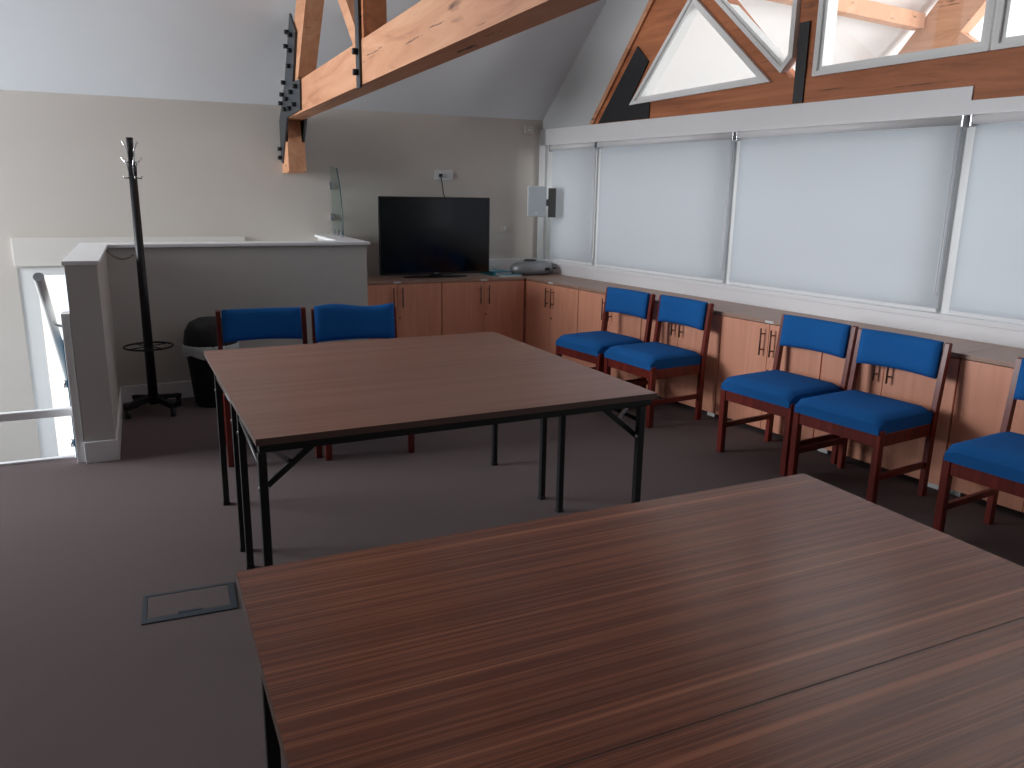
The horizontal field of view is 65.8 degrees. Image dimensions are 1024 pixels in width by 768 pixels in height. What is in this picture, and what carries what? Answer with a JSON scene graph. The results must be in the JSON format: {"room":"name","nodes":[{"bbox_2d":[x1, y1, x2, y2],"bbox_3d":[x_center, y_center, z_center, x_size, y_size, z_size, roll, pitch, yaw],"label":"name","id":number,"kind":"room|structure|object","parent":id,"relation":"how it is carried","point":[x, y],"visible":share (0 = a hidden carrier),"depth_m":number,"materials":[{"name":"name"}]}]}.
{"room":"meeting room","nodes":[
{"label":"meeting room","id":0,"kind":"room"},
{"bbox_2d":[64,238,368,441],"bbox_3d":[-2.115,-0.462,5.810,1.320,1.085,3.024,8,15,28],"label":"wall partition","id":1,"kind":"structure","parent":0,"point":[185,284],"depth_m":5.62,"materials":[{"name":"paint"}]},
{"bbox_2d":[0,454,74,465],"bbox_3d":[-3.904,0.665,3.850,3.160,0.272,0.038,-5,15,-24],"label":"trim","id":2,"kind":"structure","parent":1,"relation":"attached to","point":[73,455],"depth_m":4.38,"materials":[{"name":"white paint"}]},
{"bbox_2d":[106,250,133,259],"bbox_3d":[-2.602,-0.851,5.253,0.337,0.059,0.016,10,16,32],"label":"chain","id":3,"kind":"object","parent":1,"relation":"hanging from","point":[118,258],"visible":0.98,"depth_m":5.26,"materials":[{"name":"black metal"}]},
{"bbox_2d":[84,381,193,463],"bbox_3d":[-1.735,0.152,5.349,1.966,0.120,1.345,-5,15,-24],"label":"skirting board","id":4,"kind":"object","parent":1,"relation":"attached to","point":[104,450],"depth_m":4.98,"materials":[{"name":"white paint"}]},
{"bbox_2d":[61,234,369,265],"bbox_3d":[-2.101,-0.999,5.680,1.367,0.022,3.056,8,15,28],"label":"trim","id":5,"kind":"structure","parent":1,"relation":"on","point":[83,253],"depth_m":5.57,"materials":[{"name":"white paint"}]},
{"bbox_2d":[329,168,343,236],"bbox_3d":[-1.508,-1.573,6.792,0.026,0.593,0.456,-5,15,-24],"label":"glass screen","id":6,"kind":"object","parent":5,"relation":"on","point":[335,232],"visible":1,"depth_m":6.80,"materials":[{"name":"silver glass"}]},
{"bbox_2d":[0,90,596,461],"bbox_3d":[-2.470,0.050,7.106,9.400,4.872,0.201,-5,15,-23],"label":"wall","id":7,"kind":"structure","parent":0,"point":[207,169],"depth_m":6.55,"materials":[{"name":"beige paint"}]},
{"bbox_2d":[17,267,75,457],"bbox_3d":[-3.543,0.399,6.675,0.760,2.760,0.110,-5,15,-23],"label":"window","id":8,"kind":"structure","parent":7,"relation":"in","point":[55,434],"depth_m":6.38,"materials":[{"name":"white glass"}]},
{"bbox_2d":[11,236,244,266],"bbox_3d":[-3.060,-1.083,6.433,1.710,0.220,0.030,-5,15,-23],"label":"trim","id":9,"kind":"structure","parent":7,"relation":"attached to","point":[27,251],"depth_m":6.20,"materials":[{"name":"beige paint"}]},
{"bbox_2d":[277,0,599,172],"bbox_3d":[0.014,-2.613,2.415,0.225,3.675,8.990,-5,15,-24],"label":"roof truss","id":10,"kind":"object","parent":7,"relation":"attached to","point":[429,34],"visible":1,"depth_m":4.12,"materials":[{"name":"wood"}]},
{"bbox_2d":[435,170,452,179],"bbox_3d":[-0.626,-1.927,7.307,0.176,0.086,0.035,-5,15,-23],"label":"wall socket","id":11,"kind":"object","parent":7,"relation":"attached to","point":[445,174],"visible":1,"depth_m":7.31,"materials":[{"name":"white plastic"}]},
{"bbox_2d":[446,172,450,177],"bbox_3d":[-0.587,-1.931,7.327,0.050,0.050,0.003,-5,15,-23],"label":"plug","id":12,"kind":"object","parent":11,"relation":"attached to","point":[448,174],"depth_m":7.32,"materials":[{"name":"white plastic"}]},
{"bbox_2d":[500,224,508,232],"bbox_3d":[-0.070,-1.510,7.671,0.090,0.086,0.013,-5,15,-23],"label":"wall socket","id":13,"kind":"object","parent":7,"relation":"attached to","point":[504,228],"visible":1,"depth_m":7.66,"materials":[{"name":"beige paint"}]},
{"bbox_2d":[489,258,537,270],"bbox_3d":[-0.417,-1.134,7.602,1.540,0.120,0.026,-5,15,-23],"label":"trim","id":14,"kind":"structure","parent":7,"relation":"attached to","point":[505,264],"depth_m":7.73,"materials":[{"name":"white paint"}]},
{"bbox_2d":[524,125,533,133],"bbox_3d":[0.164,-2.421,7.541,0.100,0.080,0.028,-5,15,-23],"label":"sensor","id":15,"kind":"object","parent":7,"relation":"attached to","point":[528,129],"visible":1,"depth_m":7.53,"materials":[{"name":"beige paint"}]},
{"bbox_2d":[0,0,606,120],"bbox_3d":[-1.739,-3.933,4.048,8.180,4.328,4.330,-5,15,-23],"label":"ceiling","id":16,"kind":"structure","parent":0,"point":[229,51],"depth_m":6.09,"materials":[{"name":"paint"}]},
{"bbox_2d":[0,396,1023,767],"bbox_3d":[-0.039,1.002,2.726,9.200,0.250,10.800,-5,15,-24],"label":"floor","id":17,"kind":"structure","parent":0,"point":[84,684],"depth_m":3.63,"materials":[{"name":"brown carpet"}]},
{"bbox_2d":[61,311,85,462],"bbox_3d":[-2.392,0.022,4.327,0.040,0.830,0.100,-5,15,-24],"label":"newel post","id":18,"kind":"object","parent":17,"relation":"on","point":[65,315],"visible":0.77,"depth_m":4.28,"materials":[{"name":"white paint"}]},
{"bbox_2d":[0,407,71,421],"bbox_3d":[-3.844,0.279,3.786,3.080,0.045,0.040,-5,15,-24],"label":"guard rail","id":19,"kind":"object","parent":18,"relation":"attached to","point":[63,411],"visible":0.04,"depth_m":4.33,"materials":[{"name":"white paint"}]},
{"bbox_2d":[33,272,67,388],"bbox_3d":[-2.784,-0.011,5.056,0.117,1.578,1.982,-5,15,-24],"label":"stair handrail","id":20,"kind":"object","parent":18,"relation":"attached to","point":[39,279],"visible":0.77,"depth_m":4.33,"materials":[{"name":"silver metal"}]},
{"bbox_2d":[62,340,76,457],"bbox_3d":[-2.712,0.062,4.928,0.034,0.860,1.070,-5,15,-24],"label":"glass balustrade","id":21,"kind":"object","parent":20,"relation":"attached to","point":[65,382],"visible":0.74,"depth_m":4.46,"materials":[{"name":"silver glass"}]},
{"bbox_2d":[120,137,181,418],"bbox_3d":[-2.420,-0.679,5.186,0.331,1.790,0.326,-3,14,-15],"label":"coat stand","id":22,"kind":"object","parent":17,"relation":"on","point":[152,397],"visible":1,"depth_m":5.21,"materials":[{"name":"black metal"}]},
{"bbox_2d":[141,582,237,624],"bbox_3d":[-1.188,0.804,2.921,0.320,0.005,0.213,-5,15,-22],"label":"box","id":23,"kind":"object","parent":17,"relation":"on","point":[179,604],"visible":1,"depth_m":2.91,"materials":[{"name":"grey metal"}]},
{"bbox_2d":[182,316,238,407],"bbox_3d":[-2.111,-0.166,5.574,0.379,0.620,0.377,-5,15,-24],"label":"waste bin","id":24,"kind":"object","parent":17,"relation":"on","point":[200,334],"visible":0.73,"depth_m":5.43,"materials":[{"name":"plastic"}]},
{"bbox_2d":[215,307,322,466],"bbox_3d":[-1.404,-0.005,4.568,0.510,0.802,0.516,-4,15,-21],"label":"chair","id":25,"kind":"object","parent":17,"relation":"on","point":[282,322],"visible":0.41,"depth_m":4.67,"materials":[{"name":"blue fabric"}]},
{"bbox_2d":[311,303,414,460],"bbox_3d":[-0.888,-0.037,4.694,0.510,0.822,0.521,-4,14,-19],"label":"chair","id":26,"kind":"object","parent":17,"relation":"on","point":[330,322],"visible":0.27,"depth_m":4.80,"materials":[{"name":"blue fabric"}]},
{"bbox_2d":[204,332,559,551],"bbox_3d":[-0.614,0.221,3.806,1.502,0.745,0.750,-6,15,-26],"label":"folding table","id":27,"kind":"object","parent":17,"relation":"on","point":[317,360],"visible":0.66,"depth_m":3.68,"materials":[{"name":"brown wood laminate"},{"name":"black metal"}]},
{"bbox_2d":[367,275,441,339],"bbox_3d":[-1.071,-0.568,7.061,0.798,0.742,0.480,-5,15,-23],"label":"base cabinet","id":28,"kind":"object","parent":17,"relation":"on","point":[417,301],"visible":0.28,"depth_m":6.91,"materials":[{"name":"brown wood"}]},
{"bbox_2d":[224,357,657,569],"bbox_3d":[-0.281,0.383,3.154,1.502,0.745,0.750,-6,15,-26],"label":"folding table","id":29,"kind":"object","parent":17,"relation":"on","point":[274,417],"visible":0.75,"depth_m":2.95,"materials":[{"name":"laminate"}]},
{"bbox_2d":[438,273,524,341],"bbox_3d":[-0.337,-0.631,7.373,0.798,0.742,0.480,-5,15,-23],"label":"base cabinet","id":30,"kind":"object","parent":17,"relation":"on","point":[478,302],"visible":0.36,"depth_m":7.16,"materials":[{"name":"brown wood"}]},
{"bbox_2d":[378,196,489,277],"bbox_3d":[-0.684,-1.310,7.076,1.030,0.705,0.186,-5,15,-23],"label":"television","id":31,"kind":"object","parent":30,"relation":"on","point":[433,236],"visible":1,"depth_m":7.04,"materials":[{"name":"black plastic"}]},
{"bbox_2d":[481,269,511,275],"bbox_3d":[-0.153,-1.056,7.493,0.184,0.035,0.280,-8,16,-32],"label":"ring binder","id":32,"kind":"object","parent":30,"relation":"on","point":[493,273],"visible":0.66,"depth_m":7.40,"materials":[{"name":"teal plastic"}]},
{"bbox_2d":[499,274,521,276],"bbox_3d":[-0.015,-1.002,7.309,0.204,0.020,0.072,-5,15,-24],"label":"notebook","id":33,"kind":"object","parent":30,"relation":"on","point":[500,275],"visible":1,"depth_m":7.29,"materials":[{"name":"white paper"}]},
{"bbox_2d":[511,273,563,342],"bbox_3d":[0.208,-0.694,7.675,0.451,0.742,0.540,-5,15,-24],"label":"base cabinet","id":34,"kind":"object","parent":17,"relation":"on","point":[551,274],"visible":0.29,"depth_m":7.36,"materials":[{"name":"brown wood"}]},
{"bbox_2d":[510,259,555,274],"bbox_3d":[0.194,-1.117,7.529,0.448,0.147,0.259,-5,15,-22],"label":"projector","id":35,"kind":"object","parent":34,"relation":"on","point":[527,266],"visible":0.97,"depth_m":7.42,"materials":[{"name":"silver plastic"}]},
{"bbox_2d":[525,275,615,361],"bbox_3d":[0.510,-0.558,7.130,0.480,0.742,0.798,-7,16,-31],"label":"base cabinet","id":36,"kind":"object","parent":17,"relation":"on","point":[551,301],"visible":0.48,"depth_m":7.02,"materials":[{"name":"brown wood"}]},
{"bbox_2d":[555,287,655,388],"bbox_3d":[0.677,-0.284,5.875,0.516,0.802,0.510,-8,16,-33],"label":"chair","id":37,"kind":"object","parent":17,"relation":"on","point":[591,346],"visible":0.73,"depth_m":5.79,"materials":[{"name":"blue fabric"}]},
{"bbox_2d":[236,473,1023,767],"bbox_3d":[0.282,0.755,1.647,1.502,0.745,0.750,-5,15,-24],"label":"folding table","id":38,"kind":"object","parent":17,"relation":"on","point":[562,640],"visible":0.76,"depth_m":1.43,"materials":[{"name":"laminate"}]},
{"bbox_2d":[576,284,684,379],"bbox_3d":[0.936,-0.393,6.473,0.480,0.742,0.798,-7,16,-31],"label":"base cabinet","id":39,"kind":"object","parent":17,"relation":"on","point":[591,300],"visible":0.23,"depth_m":6.41,"materials":[{"name":"brown wood"}]},
{"bbox_2d":[604,295,713,427],"bbox_3d":[0.990,-0.176,5.448,0.516,0.802,0.510,-7,16,-30],"label":"chair","id":40,"kind":"object","parent":17,"relation":"on","point":[654,360],"visible":0.95,"depth_m":5.33,"materials":[{"name":"blue fabric"}]},
{"bbox_2d":[639,295,765,416],"bbox_3d":[1.361,-0.228,5.816,0.480,0.742,0.798,-7,16,-31],"label":"base cabinet","id":41,"kind":"object","parent":17,"relation":"on","point":[678,335],"visible":0.38,"depth_m":5.60,"materials":[{"name":"brown wood"}]},
{"bbox_2d":[716,314,858,476],"bbox_3d":[1.579,0.040,4.591,0.516,0.802,0.510,-7,16,-31],"label":"chair","id":42,"kind":"object","parent":17,"relation":"on","point":[775,391],"visible":0.91,"depth_m":4.52,"materials":[{"name":"blue fabric"}]},
{"bbox_2d":[560,618,1023,767],"bbox_3d":[0.598,0.919,0.987,1.502,0.745,0.750,-5,15,-24],"label":"folding table","id":43,"kind":"object","parent":17,"relation":"on","point":[959,703],"visible":1,"depth_m":1.15,"materials":[{"name":"laminate"}]},
{"bbox_2d":[715,308,869,439],"bbox_3d":[1.787,-0.062,5.159,0.480,0.742,0.798,-7,16,-31],"label":"base cabinet","id":44,"kind":"object","parent":17,"relation":"on","point":[749,337],"visible":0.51,"depth_m":5.11,"materials":[{"name":"brown wood"}]},
{"bbox_2d":[787,328,952,503],"bbox_3d":[1.841,0.157,4.120,0.516,0.802,0.510,-7,16,-31],"label":"chair","id":45,"kind":"object","parent":17,"relation":"on","point":[877,421],"visible":0.98,"depth_m":4.03,"materials":[{"name":"blue fabric"}]},
{"bbox_2d":[814,324,1005,489],"bbox_3d":[2.212,0.103,4.502,0.480,0.742,0.798,-7,16,-31],"label":"base cabinet","id":46,"kind":"object","parent":17,"relation":"on","point":[897,384],"visible":0.27,"depth_m":4.28,"materials":[{"name":"brown wood"}]},
{"bbox_2d":[932,357,1023,532],"bbox_3d":[2.228,0.343,3.374,0.516,0.802,0.510,-7,16,-30],"label":"chair","id":47,"kind":"object","parent":17,"relation":"on","point":[995,461],"visible":0.88,"depth_m":3.42,"materials":[{"name":"blue fabric"}]},
{"bbox_2d":[948,346,1023,512],"bbox_3d":[2.638,0.268,3.845,0.480,0.742,0.798,-7,16,-31],"label":"base cabinet","id":48,"kind":"object","parent":17,"relation":"on","point":[985,376],"visible":0.53,"depth_m":3.93,"materials":[{"name":"brown wood"}]},
{"bbox_2d":[543,0,648,129],"bbox_3d":[2.870,-3.525,3.255,0.070,4.400,10.150,-7,16,-31],"label":"wall","id":49,"kind":"structure","parent":0,"point":[582,90],"depth_m":6.85,"materials":[{"name":"paint"}]},
{"bbox_2d":[536,86,1023,348],"bbox_3d":[2.929,-0.415,3.832,0.181,2.085,10.550,-7,16,-31],"label":"wall window","id":50,"kind":"structure","parent":49,"relation":"in","point":[949,102],"depth_m":5.19,"materials":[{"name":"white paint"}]},
{"bbox_2d":[527,186,555,217],"bbox_3d":[0.275,-1.730,7.518,0.265,0.282,0.431,1,14,-1],"label":"wall speaker","id":51,"kind":"object","parent":50,"relation":"attached to","point":[537,202],"visible":1,"depth_m":7.32,"materials":[{"name":"white plastic"}]},
{"bbox_2d":[528,187,545,215],"bbox_3d":[0.231,-1.684,7.312,0.162,0.267,0.006,1,14,-1],"label":"grille","id":52,"kind":"object","parent":51,"relation":"attached to","point":[536,195],"depth_m":7.31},
{"bbox_2d":[549,142,596,264],"bbox_3d":[0.555,-1.659,7.305,0.071,1.071,0.705,-7,16,-31],"label":"roller blind","id":53,"kind":"object","parent":50,"relation":"attached to","point":[574,170],"visible":0.97,"depth_m":7.28,"materials":[{"name":"grey fabric"}]},
{"bbox_2d":[596,132,735,282],"bbox_3d":[1.168,-1.421,6.359,0.071,1.071,1.550,-7,16,-31],"label":"roller blind","id":54,"kind":"object","parent":50,"relation":"attached to","point":[664,208],"visible":0.94,"depth_m":6.26,"materials":[{"name":"grey fabric"}]},
{"bbox_2d":[589,0,1023,123],"bbox_3d":[2.741,-2.958,3.597,0.160,3.106,7.415,-7,16,-31],"label":"roof truss","id":55,"kind":"object","parent":50,"relation":"on","point":[998,73],"visible":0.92,"depth_m":5.21,"materials":[{"name":"brown wood"}]},
{"bbox_2d":[629,0,770,104],"bbox_3d":[1.391,-2.489,5.833,0.115,0.720,1.435,-7,16,-31],"label":"window","id":56,"kind":"structure","parent":55,"relation":"in","point":[689,12],"depth_m":5.92,"materials":[{"name":"white plastic"}]},
{"bbox_2d":[715,0,801,72],"bbox_3d":[1.634,-2.935,5.343,0.115,1.664,0.890,-7,16,-31],"label":"window","id":57,"kind":"structure","parent":55,"relation":"in","point":[782,63],"depth_m":5.30,"materials":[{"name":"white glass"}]},
{"bbox_2d":[812,0,997,76],"bbox_3d":[2.254,-2.989,4.323,0.115,2.361,1.088,-7,16,-31],"label":"window","id":58,"kind":"structure","parent":55,"relation":"in","point":[827,9],"depth_m":4.70,"materials":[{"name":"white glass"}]},
{"bbox_2d":[991,0,1023,50],"bbox_3d":[2.804,-2.781,3.473,0.115,2.350,0.950,-7,16,-31],"label":"window","id":59,"kind":"structure","parent":55,"relation":"in","point":[1007,14],"depth_m":4.06,"materials":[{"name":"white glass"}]},
{"bbox_2d":[729,115,969,311],"bbox_3d":[2.019,-1.091,5.045,0.071,1.071,1.600,-7,16,-31],"label":"roller blind","id":60,"kind":"object","parent":50,"relation":"attached to","point":[864,217],"visible":0.98,"depth_m":4.92,"materials":[{"name":"grey fabric"}]},
{"bbox_2d":[948,112,1023,323],"bbox_3d":[2.890,-0.753,3.700,0.071,1.071,1.605,-7,16,-31],"label":"roller blind","id":61,"kind":"object","parent":50,"relation":"attached to","point":[988,281],"visible":1,"depth_m":4.21,"materials":[{"name":"grey fabric"}]},
{"bbox_2d":[651,0,1023,94],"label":"window","id":62,"kind":"structure","parent":0,"point":[703,57],"depth_m":7.61,"materials":[{"name":"glass"}]},
{"bbox_2d":[898,0,986,53],"bbox_3d":[5.249,-3.362,5.780,0.150,2.920,7.300,-7,16,-31],"label":"roof truss","id":63,"kind":"object","parent":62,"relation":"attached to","point":[949,22],"visible":0.24,"depth_m":7.47,"materials":[{"name":"brown wood"}]},
{"bbox_2d":[767,0,925,30],"bbox_3d":[2.650,-3.343,6.890,3.080,0.140,0.120,-7,16,-31],"label":"purlin","id":64,"kind":"object","parent":63,"relation":"attached to","point":[865,10],"visible":0.89,"depth_m":7.30,"materials":[{"name":"beige wood"}]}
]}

